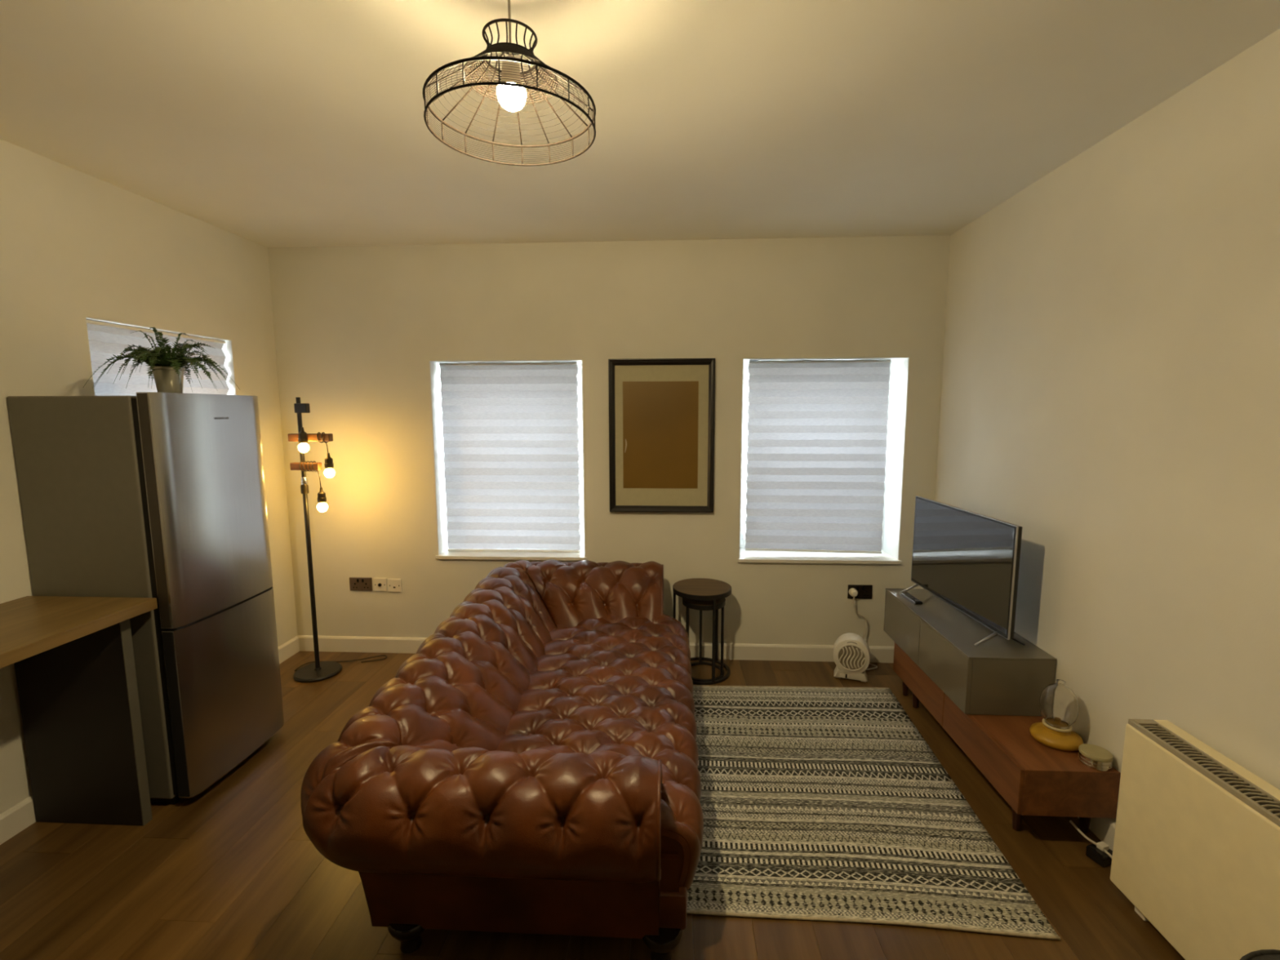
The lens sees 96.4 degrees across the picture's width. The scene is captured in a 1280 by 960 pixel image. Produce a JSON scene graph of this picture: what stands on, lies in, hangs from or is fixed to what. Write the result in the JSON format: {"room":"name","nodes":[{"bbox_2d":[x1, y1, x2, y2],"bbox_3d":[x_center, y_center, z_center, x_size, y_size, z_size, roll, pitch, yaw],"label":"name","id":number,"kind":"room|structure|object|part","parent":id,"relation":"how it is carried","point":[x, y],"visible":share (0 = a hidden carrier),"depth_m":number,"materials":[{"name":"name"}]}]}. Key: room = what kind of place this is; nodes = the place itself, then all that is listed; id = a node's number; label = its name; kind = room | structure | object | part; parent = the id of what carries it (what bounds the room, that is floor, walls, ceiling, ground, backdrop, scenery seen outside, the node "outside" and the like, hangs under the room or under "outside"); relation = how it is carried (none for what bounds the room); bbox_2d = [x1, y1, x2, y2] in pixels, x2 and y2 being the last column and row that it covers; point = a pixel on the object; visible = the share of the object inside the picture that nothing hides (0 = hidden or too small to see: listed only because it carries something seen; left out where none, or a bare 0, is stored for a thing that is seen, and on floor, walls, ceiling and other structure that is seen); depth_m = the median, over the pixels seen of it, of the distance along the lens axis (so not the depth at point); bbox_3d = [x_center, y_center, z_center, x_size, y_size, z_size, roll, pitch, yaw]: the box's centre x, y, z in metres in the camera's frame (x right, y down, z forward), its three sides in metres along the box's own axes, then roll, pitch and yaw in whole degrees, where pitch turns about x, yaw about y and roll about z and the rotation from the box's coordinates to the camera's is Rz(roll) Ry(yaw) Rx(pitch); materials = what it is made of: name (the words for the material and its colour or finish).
{"room":"living room","nodes":[
{"label":"living room","id":0,"kind":"room"},
{"bbox_2d":[0,138,297,813],"bbox_3d":[-2.602,0.306,-0.305,0.340,2.679,7.850,0,7,3],"label":"wall","id":1,"kind":"structure","parent":0,"point":[75,245],"depth_m":2.38,"materials":[{"name":"paint"}]},
{"bbox_2d":[0,635,299,844],"bbox_3d":[-2.417,1.516,-0.076,0.016,0.100,7.634,0,7,3],"label":"baseboard","id":2,"kind":"structure","parent":1,"relation":"attached to","point":[19,817],"depth_m":2.13,"materials":[{"name":"white paint"}]},
{"bbox_2d":[85,316,235,395],"bbox_3d":[-2.420,-0.072,2.843,0.352,1.312,0.819,0,7,3],"label":"window","id":3,"kind":"structure","parent":1,"relation":"in","point":[227,348],"depth_m":3.15,"materials":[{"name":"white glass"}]},
{"bbox_2d":[86,318,229,395],"bbox_3d":[-2.301,-0.082,2.834,0.025,1.284,0.783,0,7,3],"label":"blind","id":4,"kind":"object","parent":3,"relation":"attached to","point":[106,339],"visible":0.09,"depth_m":2.61,"materials":[{"name":"fabric"}]},
{"bbox_3d":[-2.303,-0.707,2.756,0.024,0.013,0.773,0,7,3],"label":"head rail","id":5,"kind":"part","parent":4,"relation":"part of","materials":[{"name":"white plastic"}]},
{"bbox_2d":[0,651,1185,959],"bbox_3d":[-0.431,1.593,-0.083,4.383,0.060,8.210,0,7,3],"label":"floor","id":6,"kind":"structure","parent":0,"point":[230,870],"depth_m":1.86,"materials":[{"name":"brown wood"}]},
{"bbox_2d":[0,595,157,826],"bbox_3d":[-2.092,0.967,1.316,0.509,0.857,1.760,0,7,3],"label":"desk","id":7,"kind":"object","parent":6,"relation":"on","point":[73,659],"depth_m":2.10,"materials":[{"name":"brown wood"}]},
{"bbox_2d":[6,391,284,804],"bbox_3d":[-2.001,0.453,2.426,0.572,1.612,0.546,0,7,3],"label":"refrigerator","id":8,"kind":"object","parent":6,"relation":"on","point":[162,496],"visible":0.94,"depth_m":2.18,"materials":[{"name":"metal"}]},
{"bbox_2d":[83,326,239,393],"bbox_3d":[-1.855,-0.467,2.259,0.395,0.251,0.397,1,7,9],"label":"potted fern","id":9,"kind":"object","parent":8,"relation":"on","point":[167,372],"visible":1,"depth_m":2.23,"materials":[{"name":"plant"}]},
{"bbox_2d":[151,366,185,393],"bbox_3d":[-1.867,-0.394,2.270,0.106,0.104,0.106,0,7,3],"label":"pot","id":10,"kind":"object","parent":9,"relation":"attached to","point":[166,380],"depth_m":2.24,"materials":[{"name":"metal"}]},
{"bbox_3d":[-1.753,0.090,2.370,0.073,0.880,0.545,0,7,3],"label":"door","id":11,"kind":"part","parent":8,"relation":"part of","materials":[{"name":"metal"}]},
{"bbox_3d":[-1.751,0.873,2.465,0.073,0.677,0.545,0,7,3],"label":"door","id":12,"kind":"part","parent":8,"relation":"part of","materials":[{"name":"metal"}]},
{"bbox_2d":[287,397,386,682],"bbox_3d":[-1.816,0.336,3.348,0.504,1.622,0.294,-2,7,-13],"label":"floor lamp","id":13,"kind":"object","parent":6,"relation":"on","point":[317,671],"visible":1,"depth_m":3.27,"materials":[{"name":"brown metal"}]},
{"bbox_3d":[-1.857,-0.177,3.160,0.056,0.053,0.056,0,7,3],"label":"bulb","id":14,"kind":"part","parent":13,"relation":"part of","materials":[{"name":"white glass"}]},
{"bbox_3d":[-1.880,-0.077,3.224,0.163,0.042,0.040,0,7,3],"label":"peg arm","id":15,"kind":"part","parent":13,"relation":"part of","materials":[{"name":"brown wood"}]},
{"bbox_3d":[-1.843,-0.238,3.203,0.238,0.043,0.040,0,7,3],"label":"peg arm","id":16,"kind":"part","parent":13,"relation":"part of","materials":[{"name":"brown wood"}]},
{"bbox_3d":[-1.800,0.155,3.246,0.056,0.053,0.056,0,7,3],"label":"bulb","id":17,"kind":"part","parent":13,"relation":"part of","materials":[{"name":"white glass"}]},
{"bbox_3d":[-1.746,-0.038,3.219,0.056,0.053,0.056,0,7,3],"label":"bulb","id":18,"kind":"part","parent":13,"relation":"part of","materials":[{"name":"white glass"}]},
{"bbox_2d":[300,560,703,959],"bbox_3d":[-0.356,0.915,2.453,1.186,0.678,2.143,0,7,3],"label":"sofa","id":19,"kind":"object","parent":6,"relation":"on","point":[531,767],"visible":1,"depth_m":1.60,"materials":[{"name":"leather"}]},
{"bbox_3d":[-0.692,0.767,2.457,0.510,0.374,1.972,0,7,3],"label":"backrest","id":20,"kind":"part","parent":19,"relation":"part of","materials":[{"name":"leather"}]},
{"bbox_3d":[-0.403,0.887,1.612,0.915,0.335,0.468,0,7,3],"label":"armrest","id":21,"kind":"part","parent":19,"relation":"part of","materials":[{"name":"leather"}]},
{"bbox_3d":[-0.374,1.143,1.571,0.852,0.262,0.040,0,7,3],"label":"arm panel","id":22,"kind":"part","parent":19,"relation":"part of","materials":[{"name":"leather"}]},
{"bbox_3d":[-0.352,0.661,3.264,0.955,0.366,0.468,0,7,3],"label":"armrest","id":23,"kind":"part","parent":19,"relation":"part of","materials":[{"name":"leather"}]},
{"bbox_3d":[-0.158,0.947,2.409,0.774,0.280,1.585,0,7,3],"label":"seat","id":24,"kind":"part","parent":19,"relation":"part of","materials":[{"name":"leather"}]},
{"bbox_3d":[-0.249,1.059,2.466,0.852,0.210,1.720,0,7,3],"label":"frame","id":25,"kind":"part","parent":19,"relation":"part of","materials":[{"name":"leather"}]},
{"bbox_2d":[672,577,731,684],"bbox_3d":[0.364,0.881,3.377,0.340,0.522,0.340,0,7,3],"label":"side table","id":26,"kind":"object","parent":6,"relation":"on","point":[695,588],"visible":0.87,"depth_m":3.29,"materials":[{"name":"brown wood"}]},
{"bbox_3d":[0.205,0.881,3.408,0.014,0.492,0.014,1,7,11],"label":"leg","id":27,"kind":"part","parent":26,"relation":"part of","materials":[{"name":"black metal"}]},
{"bbox_3d":[0.416,0.902,3.225,0.014,0.492,0.014,-2,7,-19],"label":"leg","id":28,"kind":"part","parent":26,"relation":"part of","materials":[{"name":"black metal"}]},
{"bbox_3d":[0.470,0.869,3.499,0.014,0.492,0.014,6,9,41],"label":"leg","id":29,"kind":"part","parent":26,"relation":"part of","materials":[{"name":"black metal"}]},
{"bbox_2d":[682,597,725,681],"bbox_3d":[0.373,0.916,3.364,0.250,0.455,0.250,0,7,3],"label":"side table","id":30,"kind":"object","parent":6,"relation":"on","point":[701,606],"visible":0.62,"depth_m":3.29,"materials":[{"name":"brown wood"}]},
{"bbox_3d":[0.274,0.927,3.303,0.014,0.425,0.014,-4,8,-32],"label":"leg","id":31,"kind":"part","parent":30,"relation":"part of","materials":[{"name":"black metal"}]},
{"bbox_3d":[0.369,0.905,3.480,0.014,0.425,0.014,0,7,-2],"label":"leg","id":32,"kind":"part","parent":30,"relation":"part of","materials":[{"name":"black metal"}]},
{"bbox_3d":[0.476,0.926,3.309,0.014,0.425,0.014,3,8,28],"label":"leg","id":33,"kind":"part","parent":30,"relation":"part of","materials":[{"name":"black metal"}]},
{"bbox_2d":[833,587,877,682],"bbox_3d":[1.271,0.906,3.373,0.214,0.471,0.320,4,8,34],"label":"heater","id":34,"kind":"object","parent":6,"relation":"on","point":[851,653],"visible":1,"depth_m":3.27,"materials":[{"name":"white plastic"}]},
{"bbox_2d":[836,644,866,671],"bbox_3d":[1.206,1.013,3.262,0.162,0.162,0.006,2,7,20],"label":"grille","id":35,"kind":"object","parent":34,"relation":"attached to","point":[850,657],"depth_m":3.26,"materials":[{"name":"white plastic"}]},
{"bbox_2d":[686,684,1061,940],"bbox_3d":[0.556,1.247,2.467,1.583,0.011,1.531,0,7,3],"label":"woven rug","id":36,"kind":"object","parent":6,"relation":"on","point":[818,803],"visible":0.61,"depth_m":2.14,"materials":[{"name":"beige fabric"}]},
{"bbox_2d":[883,588,1120,833],"bbox_3d":[1.529,0.958,2.630,0.346,0.541,1.277,0,7,3],"label":"media cabinet","id":37,"kind":"object","parent":6,"relation":"on","point":[985,695],"visible":0.94,"depth_m":2.34,"materials":[{"name":"brown wood"}]},
{"bbox_3d":[1.386,0.768,3.026,0.018,0.238,0.457,0,7,3],"label":"flap door","id":38,"kind":"part","parent":37,"relation":"part of","materials":[{"name":"beige paint"}]},
{"bbox_3d":[1.446,1.114,3.114,0.042,0.117,0.042,0,7,3],"label":"leg","id":39,"kind":"part","parent":37,"relation":"part of","materials":[{"name":"brown wood"}]},
{"bbox_2d":[900,592,922,604],"bbox_3d":[1.443,0.628,3.045,0.043,0.016,0.164,0,7,-1],"label":"remote control","id":40,"kind":"object","parent":37,"relation":"on","point":[908,596],"visible":1,"depth_m":3.03,"materials":[{"name":"black plastic"}]},
{"bbox_3d":[1.439,1.129,2.985,0.042,0.117,0.042,0,7,3],"label":"leg","id":41,"kind":"part","parent":37,"relation":"part of","materials":[{"name":"brown wood"}]},
{"bbox_3d":[1.387,0.998,2.862,0.014,0.168,0.574,0,7,3],"label":"drawer","id":42,"kind":"part","parent":37,"relation":"part of","materials":[{"name":"brown wood"}]},
{"bbox_3d":[1.362,0.822,2.574,0.018,0.238,0.450,0,7,3],"label":"flap door","id":43,"kind":"part","parent":37,"relation":"part of","materials":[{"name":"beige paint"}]},
{"bbox_2d":[899,495,1025,645],"bbox_3d":[1.531,0.401,2.759,0.214,0.533,0.837,0,7,-1],"label":"television","id":44,"kind":"object","parent":37,"relation":"on","point":[968,560],"visible":1,"depth_m":2.64,"materials":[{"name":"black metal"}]},
{"bbox_3d":[1.538,0.672,2.779,0.346,0.008,0.914,0,7,3],"label":"glass","id":45,"kind":"part","parent":37,"relation":"part of","materials":[{"name":"grey glass"}]},
{"bbox_3d":[1.357,1.066,2.294,0.014,0.168,0.563,0,7,3],"label":"drawer","id":46,"kind":"part","parent":37,"relation":"part of","materials":[{"name":"brown wood"}]},
{"bbox_3d":[1.393,1.235,2.113,0.042,0.117,0.042,0,7,3],"label":"leg","id":47,"kind":"part","parent":37,"relation":"part of","materials":[{"name":"brown wood"}]},
{"bbox_2d":[1029,679,1084,751],"bbox_3d":[1.582,0.872,2.165,0.168,0.243,0.168,0,7,3],"label":"table lamp","id":48,"kind":"object","parent":37,"relation":"on","point":[1059,705],"visible":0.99,"depth_m":2.13,"materials":[{"name":"yellow glass"}]},
{"bbox_3d":[1.582,0.838,2.161,0.122,0.174,0.122,0,7,3],"label":"glass globe","id":49,"kind":"part","parent":48,"relation":"part of","materials":[{"name":"white"}]},
{"bbox_3d":[1.632,1.236,2.100,0.042,0.117,0.042,0,7,3],"label":"leg","id":50,"kind":"part","parent":37,"relation":"part of","materials":[{"name":"brown wood"}]},
{"bbox_2d":[1078,743,1113,771],"bbox_3d":[1.619,0.986,2.035,0.097,0.048,0.097,0,7,3],"label":"candle tin","id":51,"kind":"object","parent":37,"relation":"on","point":[1096,757],"visible":1,"depth_m":2.01,"materials":[{"name":"metal"}]},
{"bbox_3d":[1.619,0.969,2.033,0.097,0.013,0.097,0,7,3],"label":"lid","id":52,"kind":"part","parent":51,"relation":"part of","materials":[{"name":"beige metal"}]},
{"bbox_2d":[1069,820,1112,866],"bbox_3d":[1.587,1.273,1.973,0.065,0.074,0.206,-2,7,-17],"label":"power adapter","id":53,"kind":"object","parent":6,"relation":"on","point":[1100,852],"visible":0.77,"depth_m":1.96,"materials":[{"name":"black plastic"}]},
{"bbox_2d":[1110,719,1279,959],"bbox_3d":[1.566,1.083,1.398,0.150,0.588,0.838,0,7,3],"label":"heater","id":54,"kind":"object","parent":6,"relation":"on","point":[1196,850],"visible":1,"depth_m":1.55,"materials":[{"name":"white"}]},
{"bbox_2d":[1128,719,1279,826],"bbox_3d":[1.532,0.799,1.366,0.074,0.016,0.830,0,7,3],"label":"grille","id":55,"kind":"object","parent":54,"relation":"attached to","point":[1260,802],"depth_m":1.54,"materials":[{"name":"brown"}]},
{"bbox_3d":[1.590,0.800,1.363,0.042,0.016,0.830,0,7,3],"label":"panel","id":56,"kind":"part","parent":54,"relation":"part of","materials":[{"name":"white metal"}]},
{"bbox_2d":[1240,949,1279,959],"bbox_3d":[1.292,1.192,1.039,0.336,0.458,0.336,0,7,3],"label":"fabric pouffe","id":57,"kind":"object","parent":6,"relation":"on","point":[1263,954],"visible":1,"depth_m":1.16,"materials":[{"name":"grey fabric"}]},
{"bbox_2d":[267,235,950,646],"bbox_3d":[-0.229,-0.175,3.642,4.383,2.679,0.340,0,7,3],"label":"wall","id":58,"kind":"structure","parent":0,"point":[358,330],"depth_m":3.44,"materials":[{"name":"paint"}]},
{"bbox_2d":[349,577,372,591],"bbox_3d":[-1.779,0.664,3.647,0.146,0.086,0.012,0,7,3],"label":"double socket","id":59,"kind":"object","parent":58,"relation":"attached to","point":[358,584],"visible":1,"depth_m":3.64,"materials":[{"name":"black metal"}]},
{"bbox_2d":[373,577,386,591],"bbox_3d":[-1.653,0.666,3.639,0.084,0.085,0.014,0,7,3],"label":"socket","id":60,"kind":"object","parent":58,"relation":"attached to","point":[380,584],"visible":1,"depth_m":3.64,"materials":[{"name":"white plastic"}]},
{"bbox_2d":[387,578,401,591],"bbox_3d":[-1.558,0.670,3.637,0.086,0.086,0.010,0,7,3],"label":"wall socket","id":61,"kind":"object","parent":58,"relation":"attached to","point":[393,584],"visible":1,"depth_m":3.63,"materials":[{"name":"white plastic"}]},
{"bbox_2d":[429,360,586,560],"bbox_3d":[-0.799,-0.130,3.662,0.954,1.224,0.352,0,7,3],"label":"window","id":62,"kind":"structure","parent":58,"relation":"in","point":[435,381],"depth_m":3.59,"materials":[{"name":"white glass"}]},
{"bbox_2d":[439,361,581,552],"bbox_3d":[-0.813,-0.134,3.607,0.866,1.196,0.025,0,7,3],"label":"blind","id":63,"kind":"object","parent":62,"relation":"attached to","point":[511,440],"visible":1,"depth_m":3.60,"materials":[{"name":"fabric"}]},
{"bbox_3d":[-0.815,-0.716,3.537,0.862,0.013,0.024,0,7,3],"label":"head rail","id":64,"kind":"part","parent":63,"relation":"part of","materials":[{"name":"white plastic"}]},
{"bbox_3d":[-0.811,0.454,3.678,0.862,0.013,0.022,0,7,3],"label":"rail","id":65,"kind":"part","parent":63,"relation":"part of","materials":[{"name":"white plastic"}]},
{"bbox_3d":[-0.800,0.471,3.694,0.954,0.022,0.272,0,7,3],"label":"sill","id":66,"kind":"part","parent":62,"relation":"part of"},
{"bbox_3d":[-0.792,-0.434,3.778,0.878,0.597,0.032,0,7,3],"label":"sash","id":67,"kind":"part","parent":62,"relation":"part of","materials":[{"name":"white plastic"}]},
{"bbox_3d":[-0.792,0.123,3.810,0.878,0.597,0.032,0,7,3],"label":"sash","id":68,"kind":"part","parent":62,"relation":"part of","materials":[{"name":"white plastic"}]},
{"bbox_2d":[297,635,893,662],"bbox_3d":[-0.236,1.067,3.613,3.983,0.100,0.016,0,7,3],"label":"baseboard","id":69,"kind":"structure","parent":58,"relation":"attached to","point":[747,651],"depth_m":3.57,"materials":[{"name":"white paint"}]},
{"bbox_2d":[608,358,715,512],"bbox_3d":[0.128,-0.260,3.425,0.628,0.914,0.030,0,7,3],"label":"picture frame","id":70,"kind":"object","parent":58,"relation":"attached to","point":[661,411],"visible":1,"depth_m":3.43,"materials":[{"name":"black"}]},
{"bbox_2d":[622,381,698,488],"bbox_3d":[0.123,-0.267,3.433,0.450,0.640,0.001,0,7,3],"label":"print","id":71,"kind":"object","parent":70,"relation":"attached to","point":[660,419],"depth_m":3.43,"materials":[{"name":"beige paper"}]},
{"bbox_2d":[737,357,909,564],"bbox_3d":[1.091,-0.123,3.563,0.979,1.224,0.352,0,7,3],"label":"window","id":72,"kind":"structure","parent":58,"relation":"in","point":[899,366],"depth_m":3.52,"materials":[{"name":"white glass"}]},
{"bbox_3d":[1.097,0.131,3.711,0.903,0.597,0.032,0,7,3],"label":"sash","id":73,"kind":"part","parent":72,"relation":"part of","materials":[{"name":"white plastic"}]},
{"bbox_3d":[1.098,-0.427,3.679,0.903,0.597,0.032,0,7,3],"label":"sash","id":74,"kind":"part","parent":72,"relation":"part of","materials":[{"name":"white plastic"}]},
{"bbox_2d":[744,359,891,553],"bbox_3d":[1.078,-0.133,3.508,0.842,1.184,0.025,0,7,3],"label":"blind","id":75,"kind":"object","parent":72,"relation":"attached to","point":[817,429],"visible":1,"depth_m":3.51,"materials":[{"name":"fabric"}]},
{"bbox_3d":[1.080,0.443,3.577,0.838,0.025,0.022,0,7,3],"label":"rail","id":76,"kind":"part","parent":75,"relation":"part of","materials":[{"name":"white plastic"}]},
{"bbox_3d":[1.077,-0.709,3.438,0.838,0.013,0.024,0,7,3],"label":"head rail","id":77,"kind":"part","parent":75,"relation":"part of","materials":[{"name":"white plastic"}]},
{"bbox_3d":[1.090,0.478,3.595,0.979,0.022,0.272,0,7,3],"label":"sill","id":78,"kind":"part","parent":72,"relation":"part of","materials":[{"name":"white paint"}]},
{"bbox_2d":[847,584,872,599],"bbox_3d":[1.339,0.681,3.484,0.146,0.086,0.012,0,7,3],"label":"double socket","id":79,"kind":"object","parent":58,"relation":"attached to","point":[864,592],"visible":0.91,"depth_m":3.48,"materials":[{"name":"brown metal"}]},
{"bbox_2d":[0,0,1279,247],"bbox_3d":[-0.439,-0.984,-0.423,4.383,0.100,8.150,0,7,3],"label":"ceiling","id":80,"kind":"structure","parent":0,"point":[268,123],"depth_m":1.85,"materials":[{"name":"paint"}]},
{"bbox_2d":[422,0,595,165],"bbox_3d":[-0.292,-0.968,1.291,0.382,0.341,0.382,-6,9,-39],"label":"pendant lamp","id":81,"kind":"object","parent":80,"relation":"hanging from","point":[511,91],"visible":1,"depth_m":1.28,"materials":[{"name":"brown metal"}]},
{"bbox_3d":[-0.292,-0.865,1.303,0.066,0.042,0.066,0,7,3],"label":"bulb","id":82,"kind":"part","parent":81,"relation":"part of","materials":[{"name":"white glass"}]},
{"bbox_2d":[934,28,1279,822],"bbox_3d":[1.645,0.322,-0.527,0.200,2.679,7.850,0,7,3],"label":"wall","id":83,"kind":"structure","parent":0,"point":[1110,384],"depth_m":1.91,"materials":[{"name":"paint"}]},
{"bbox_2d":[1077,817,1115,850],"bbox_3d":[1.545,1.531,-0.283,0.016,0.100,7.634,0,7,3],"label":"baseboard","id":84,"kind":"structure","parent":83,"relation":"attached to","point":[1104,828],"depth_m":2.04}
]}

